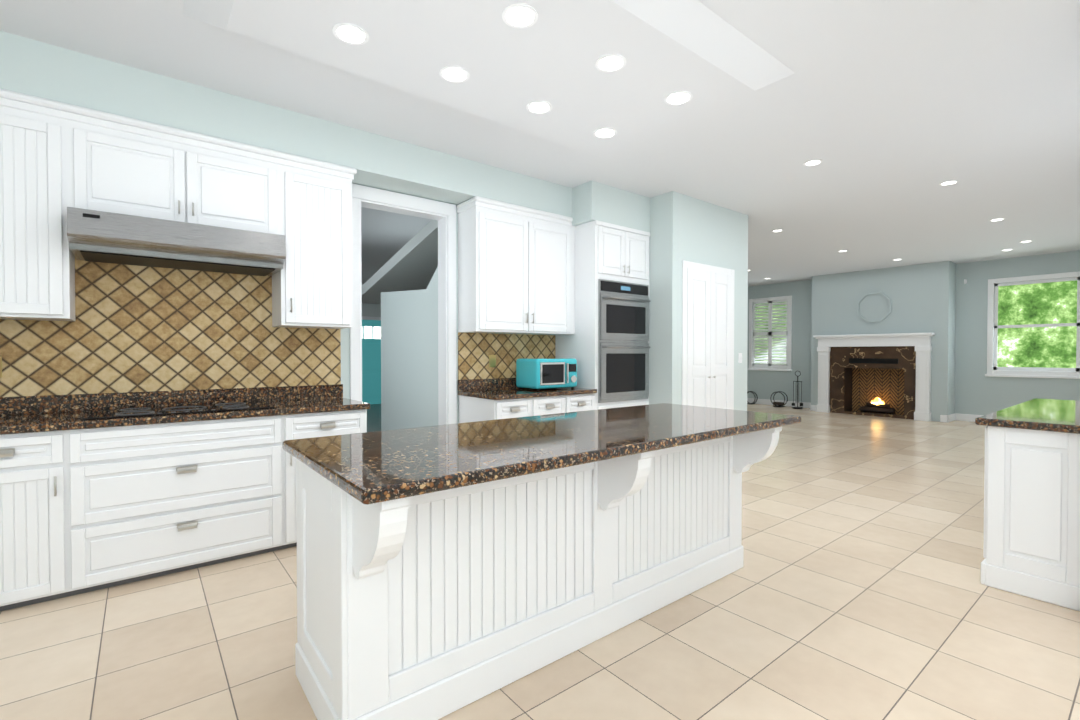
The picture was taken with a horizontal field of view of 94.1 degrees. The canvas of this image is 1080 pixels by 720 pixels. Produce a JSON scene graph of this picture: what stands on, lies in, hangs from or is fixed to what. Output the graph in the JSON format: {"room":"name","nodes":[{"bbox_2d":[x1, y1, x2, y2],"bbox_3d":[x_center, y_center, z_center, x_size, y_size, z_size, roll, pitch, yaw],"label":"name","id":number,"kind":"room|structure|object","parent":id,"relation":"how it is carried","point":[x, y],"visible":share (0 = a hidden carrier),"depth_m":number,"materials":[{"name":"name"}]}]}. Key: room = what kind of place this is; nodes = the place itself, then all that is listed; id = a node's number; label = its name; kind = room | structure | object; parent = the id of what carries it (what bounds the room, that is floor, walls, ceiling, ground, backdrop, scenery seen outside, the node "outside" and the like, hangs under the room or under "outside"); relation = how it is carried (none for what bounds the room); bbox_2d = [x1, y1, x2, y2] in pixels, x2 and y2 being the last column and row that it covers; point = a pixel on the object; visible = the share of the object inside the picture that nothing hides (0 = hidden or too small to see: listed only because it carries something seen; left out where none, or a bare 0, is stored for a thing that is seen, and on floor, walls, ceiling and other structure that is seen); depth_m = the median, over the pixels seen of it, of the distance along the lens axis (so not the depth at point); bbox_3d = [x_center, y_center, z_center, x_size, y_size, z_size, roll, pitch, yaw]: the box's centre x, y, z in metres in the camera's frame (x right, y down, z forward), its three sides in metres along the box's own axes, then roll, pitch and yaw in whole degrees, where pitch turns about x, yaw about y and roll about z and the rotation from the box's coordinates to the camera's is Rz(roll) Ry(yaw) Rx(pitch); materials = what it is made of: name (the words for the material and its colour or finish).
{"room":"kitchen","nodes":[
{"label":"kitchen","id":0,"kind":"room"},
{"bbox_2d":[0,31,649,422],"bbox_3d":[-1.800,-0.255,3.575,7.030,2.950,0.775,-1,1,-38],"label":"wall","id":1,"kind":"structure","parent":0,"point":[104,85],"depth_m":3.54,"materials":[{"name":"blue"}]},
{"bbox_2d":[0,93,74,320],"bbox_3d":[-3.169,-0.798,2.554,1.155,1.143,0.343,-1,1,-38],"label":"upper cabinet","id":2,"kind":"object","parent":1,"relation":"attached to","point":[57,158],"depth_m":2.71,"materials":[{"name":"white wood"}]},
{"bbox_2d":[0,384,342,415],"bbox_3d":[-3.062,0.263,2.839,3.790,0.104,0.022,-1,1,-38],"label":"backsplash","id":3,"kind":"structure","parent":1,"relation":"attached to","point":[9,406],"depth_m":3.26,"materials":[{"name":"brown stone"}]},
{"bbox_2d":[67,207,285,275],"bbox_3d":[-2.244,-0.713,3.178,1.054,0.219,0.517,-1,1,-38],"label":"range hood","id":4,"kind":"object","parent":1,"relation":"attached to","point":[103,237],"visible":1,"depth_m":2.99,"materials":[{"name":"silver metal"}]},
{"bbox_2d":[72,109,283,234],"bbox_3d":[-2.298,-1.103,3.242,1.070,0.553,0.343,-1,1,-38],"label":"upper cabinet","id":5,"kind":"object","parent":1,"relation":"attached to","point":[121,167],"depth_m":3.07,"materials":[{"name":"white wood"}]},
{"bbox_2d":[0,258,554,396],"bbox_3d":[-2.198,-0.304,3.544,6.030,1.050,0.014,-1,1,-38],"label":"tile backsplash","id":6,"kind":"structure","parent":1,"relation":"attached to","point":[133,328],"depth_m":3.35,"materials":[{"name":"tile"}]},
{"bbox_2d":[0,357,1,377],"bbox_3d":[-3.088,0.041,2.829,0.080,0.120,0.005,-1,1,-38],"label":"outlet","id":7,"kind":"object","parent":6,"relation":"attached to","point":[0,357],"depth_m":2.85,"materials":[{"name":"beige plastic"}]},
{"bbox_2d":[489,355,495,366],"bbox_3d":[-0.466,0.011,4.913,0.080,0.120,0.005,-1,1,-38],"label":"outlet","id":8,"kind":"object","parent":6,"relation":"attached to","point":[492,360],"depth_m":4.91,"materials":[{"name":"beige plastic"}]},
{"bbox_2d":[272,157,355,328],"bbox_3d":[-1.690,-0.815,3.730,0.484,1.143,0.343,-1,1,-38],"label":"upper cabinet","id":9,"kind":"object","parent":1,"relation":"attached to","point":[313,287],"depth_m":3.60,"materials":[{"name":"white wood"}]},
{"bbox_2d":[350,184,456,424],"bbox_3d":[-1.208,-0.111,4.431,0.970,2.638,0.175,-1,1,-38],"label":"door frame","id":10,"kind":"structure","parent":1,"relation":"attached to","point":[443,214],"depth_m":4.60,"materials":[{"name":"white wood"}]},
{"bbox_2d":[457,196,574,334],"bbox_3d":[-0.195,-0.852,4.896,1.198,1.183,0.376,-1,1,-38],"label":"upper cabinet","id":11,"kind":"object","parent":1,"relation":"attached to","point":[516,269],"visible":1,"depth_m":4.67,"materials":[{"name":"white wood"}]},
{"bbox_2d":[362,284,380,316],"bbox_3d":[-5.373,-0.366,11.518,5.720,2.950,0.150,-1,1,-38],"label":"wall","id":12,"kind":"structure","parent":0,"point":[371,310],"depth_m":12.38,"materials":[{"name":"white paint"}]},
{"bbox_2d":[362,316,380,403],"bbox_3d":[-4.214,0.015,12.322,1.090,2.156,0.032,-1,1,-38],"label":"entry door","id":13,"kind":"structure","parent":12,"relation":"in","point":[371,360],"depth_m":12.36,"materials":[{"name":"teal wood"}]},
{"bbox_2d":[362,220,437,430],"bbox_3d":[-1.359,-0.193,6.260,1.240,2.750,2.880,-1,1,-38],"label":"wall","id":14,"kind":"structure","parent":0,"point":[400,286],"depth_m":5.45,"materials":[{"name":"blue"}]},
{"bbox_2d":[0,404,1079,719],"bbox_3d":[0.578,1.200,7.168,15.200,0.060,14.400,-1,1,-38],"label":"floor","id":15,"kind":"structure","parent":0,"point":[854,588],"depth_m":2.28,"materials":[{"name":"tile"}]},
{"bbox_2d":[0,432,71,610],"bbox_3d":[-2.827,0.796,2.653,0.532,0.875,0.617,-1,1,-38],"label":"base cabinet","id":16,"kind":"object","parent":15,"relation":"on","point":[36,467],"depth_m":2.51,"materials":[{"name":"white wood"}]},
{"bbox_2d":[68,416,296,595],"bbox_3d":[-2.223,0.789,3.133,1.144,0.875,0.617,-1,1,-38],"label":"base cabinet","id":17,"kind":"object","parent":15,"relation":"on","point":[98,491],"depth_m":2.86,"materials":[{"name":"white wood"}]},
{"bbox_2d":[0,396,369,435],"bbox_3d":[-2.871,0.338,2.600,3.790,0.040,0.635,-1,1,-38],"label":"countertop","id":18,"kind":"structure","parent":17,"relation":"on","point":[31,421],"depth_m":2.86,"materials":[{"name":"brown stone"}]},
{"bbox_2d":[80,400,275,419],"bbox_3d":[-2.219,0.304,3.138,0.920,0.012,0.490,-1,1,-38],"label":"cooktop","id":19,"kind":"object","parent":18,"relation":"in","point":[221,405],"depth_m":3.10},
{"bbox_2d":[296,408,369,438],"bbox_3d":[-1.616,0.782,3.615,0.540,0.875,0.617,-1,1,-38],"label":"base cabinet","id":20,"kind":"object","parent":15,"relation":"on","point":[317,424],"depth_m":3.38,"materials":[{"name":"white wood"}]},
{"bbox_2d":[458,378,596,422],"bbox_3d":[-0.098,0.693,4.800,1.193,1.020,0.650,-1,1,-38],"label":"base cabinet","id":21,"kind":"object","parent":15,"relation":"on","point":[491,399],"visible":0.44,"depth_m":4.57,"materials":[{"name":"white wood"}]},
{"bbox_2d":[516,358,576,390],"bbox_3d":[0.075,0.134,4.933,0.510,0.300,0.390,-1,1,-38],"label":"microwave","id":22,"kind":"object","parent":21,"relation":"on","point":[538,374],"visible":1,"depth_m":4.78,"materials":[{"name":"teal metal"}]},
{"bbox_2d":[295,427,781,719],"bbox_3d":[0.194,0.797,2.378,2.318,0.880,0.813,-1,1,-38],"label":"kitchen island","id":23,"kind":"object","parent":15,"relation":"on","point":[444,570],"depth_m":1.91,"materials":[{"name":"white wood"}]},
{"bbox_2d":[282,403,800,506],"bbox_3d":[0.209,0.335,2.392,2.425,0.041,0.940,-1,1,-38],"label":"island countertop","id":24,"kind":"structure","parent":23,"relation":"on","point":[372,469],"depth_m":1.91,"materials":[{"name":"brown stone"}]},
{"bbox_2d":[555,220,650,409],"bbox_3d":[0.703,-0.091,5.409,0.825,2.572,0.705,-1,1,-38],"label":"tall cabinet","id":25,"kind":"object","parent":15,"relation":"on","point":[606,346],"visible":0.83,"depth_m":5.11,"materials":[{"name":"white wood"}]},
{"bbox_2d":[747,391,757,403],"bbox_3d":[5.229,0.935,12.484,0.140,0.319,0.318,-1,1,-38],"label":"decorative sphere","id":26,"kind":"object","parent":15,"relation":"on","point":[754,402],"visible":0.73,"depth_m":12.43,"materials":[{"name":"black metal"}]},
{"bbox_2d":[770,391,787,406],"bbox_3d":[5.641,0.922,11.853,0.180,0.364,0.348,-1,1,-38],"label":"tool","id":27,"kind":"object","parent":15,"relation":"on","point":[778,404],"visible":1,"depth_m":11.81,"materials":[{"name":"black metal"}]},
{"bbox_2d":[792,371,802,408],"bbox_3d":[5.883,0.676,11.464,0.220,0.866,0.245,-1,1,-38],"label":"stand","id":28,"kind":"object","parent":15,"relation":"on","point":[793,403],"visible":1,"depth_m":11.46,"materials":[{"name":"black metal"}]},
{"bbox_2d":[813,333,934,420],"bbox_3d":[6.774,0.304,10.215,0.630,1.645,2.080,-1,1,-38],"label":"fireplace mantel","id":29,"kind":"object","parent":15,"relation":"on","point":[884,375],"visible":1,"depth_m":10.22,"materials":[{"name":"white wood"}]},
{"bbox_2d":[975,398,1079,610],"bbox_3d":[3.255,0.768,3.183,1.900,0.916,0.422,-1,1,-38],"label":"kitchen island","id":30,"kind":"object","parent":15,"relation":"on","point":[1031,546],"depth_m":2.61,"materials":[{"name":"white wood"}]},
{"bbox_2d":[0,0,1079,286],"bbox_3d":[0.578,-1.830,7.126,15.200,0.100,14.400,-1,1,-38],"label":"ceiling","id":31,"kind":"structure","parent":0,"point":[892,114],"depth_m":3.69,"materials":[{"name":"white paint"}]},
{"bbox_2d":[183,0,794,156],"bbox_3d":[-0.121,-1.668,2.752,2.910,0.098,1.650,-1,1,-38],"label":"ceiling light panel","id":32,"kind":"object","parent":31,"relation":"attached to","point":[598,78],"visible":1,"depth_m":2.68,"materials":[{"name":"white paint"}]},
{"bbox_2d":[803,159,821,165],"bbox_3d":[2.405,-1.738,4.427,0.148,0.006,0.148,1,1,43],"label":"recessed light","id":33,"kind":"object","parent":31,"relation":"in","point":[813,162],"depth_m":4.41,"materials":[{"name":"white"}]},
{"bbox_2d":[939,180,958,185],"bbox_3d":[4.031,-1.746,4.953,0.148,0.006,0.148,0,1,7],"label":"recessed light","id":34,"kind":"object","parent":31,"relation":"in","point":[950,182],"depth_m":4.94,"materials":[{"name":"white"}]},
{"bbox_2d":[989,218,1004,220],"bbox_3d":[5.753,-1.765,6.321,0.148,0.006,0.148,1,1,43],"label":"recessed light","id":35,"kind":"object","parent":31,"relation":"in","point":[997,219],"depth_m":6.30,"materials":[{"name":"white"}]},
{"bbox_2d":[649,191,747,410],"bbox_3d":[1.627,-0.290,6.109,1.490,2.950,1.070,-1,1,-38],"label":"wall","id":36,"kind":"structure","parent":0,"point":[687,228],"depth_m":5.41,"materials":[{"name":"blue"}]},
{"bbox_2d":[681,260,734,409],"bbox_3d":[1.899,0.066,5.636,1.000,2.250,0.018,-1,1,-38],"label":"door frame","id":37,"kind":"structure","parent":36,"relation":"attached to","point":[698,266],"depth_m":5.36,"materials":[{"name":"white wood"}]},
{"bbox_2d":[687,268,731,408],"bbox_3d":[1.913,0.099,5.618,0.854,2.170,0.059,-1,1,-38],"label":"pantry doors","id":38,"kind":"structure","parent":36,"relation":"in","point":[709,299],"depth_m":5.60,"materials":[{"name":"white wood"}]},
{"bbox_2d":[738,353,741,362],"bbox_3d":[2.413,-0.025,6.048,0.080,0.120,0.010,-1,1,-38],"label":"switch plate","id":39,"kind":"object","parent":36,"relation":"attached to","point":[739,357],"visible":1,"depth_m":6.04,"materials":[{"name":"white plastic"}]},
{"bbox_2d":[747,250,1079,421],"bbox_3d":[6.911,-0.350,10.353,0.695,2.950,7.160,-1,1,-38],"label":"wall","id":40,"kind":"structure","parent":0,"point":[944,303],"depth_m":9.45,"materials":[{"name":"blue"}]},
{"bbox_2d":[747,296,791,370],"bbox_3d":[5.626,-0.632,12.292,0.100,1.790,1.100,-1,1,-38],"label":"window shutters","id":41,"kind":"object","parent":40,"relation":"attached to","point":[771,363],"visible":1,"depth_m":12.27,"materials":[{"name":"white wood"}]},
{"bbox_2d":[747,398,810,407],"bbox_3d":[5.601,1.032,12.327,0.015,0.130,2.430,-1,1,-38],"label":"baseboard","id":42,"kind":"structure","parent":40,"relation":"attached to","point":[759,401],"depth_m":12.20,"materials":[{"name":"white wood"}]},
{"bbox_2d":[809,404,815,410],"bbox_3d":[6.147,1.048,11.219,0.490,0.130,0.015,-1,1,-38],"label":"baseboard","id":43,"kind":"structure","parent":40,"relation":"attached to","point":[812,407],"depth_m":11.03,"materials":[{"name":"white wood"}]},
{"bbox_2d":[945,413,955,421],"bbox_3d":[7.637,1.074,9.343,0.490,0.130,0.035,-1,1,-38],"label":"baseboard","id":44,"kind":"structure","parent":40,"relation":"attached to","point":[948,418],"depth_m":9.28,"materials":[{"name":"white wood"}]},
{"bbox_2d":[956,413,983,421],"bbox_3d":[8.556,1.085,8.608,0.015,0.130,2.290,-1,1,-38],"label":"baseboard","id":45,"kind":"structure","parent":40,"relation":"attached to","point":[958,416],"depth_m":9.36,"materials":[{"name":"white wood"}]},
{"bbox_2d":[985,271,1079,378],"bbox_3d":[8.530,-0.576,8.654,0.120,1.760,1.280,-1,1,-38],"label":"window","id":46,"kind":"structure","parent":40,"relation":"in","point":[993,326],"depth_m":8.76,"materials":[{"name":"white wood"}]},
{"label":"outside","id":47,"kind":"structure","parent":0,"visible":0},
{"bbox_2d":[755,280,1076,367],"bbox_3d":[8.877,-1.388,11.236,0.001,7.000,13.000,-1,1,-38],"label":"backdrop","id":48,"kind":"structure","parent":47,"point":[1046,303],"depth_m":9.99,"materials":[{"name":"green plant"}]}
]}

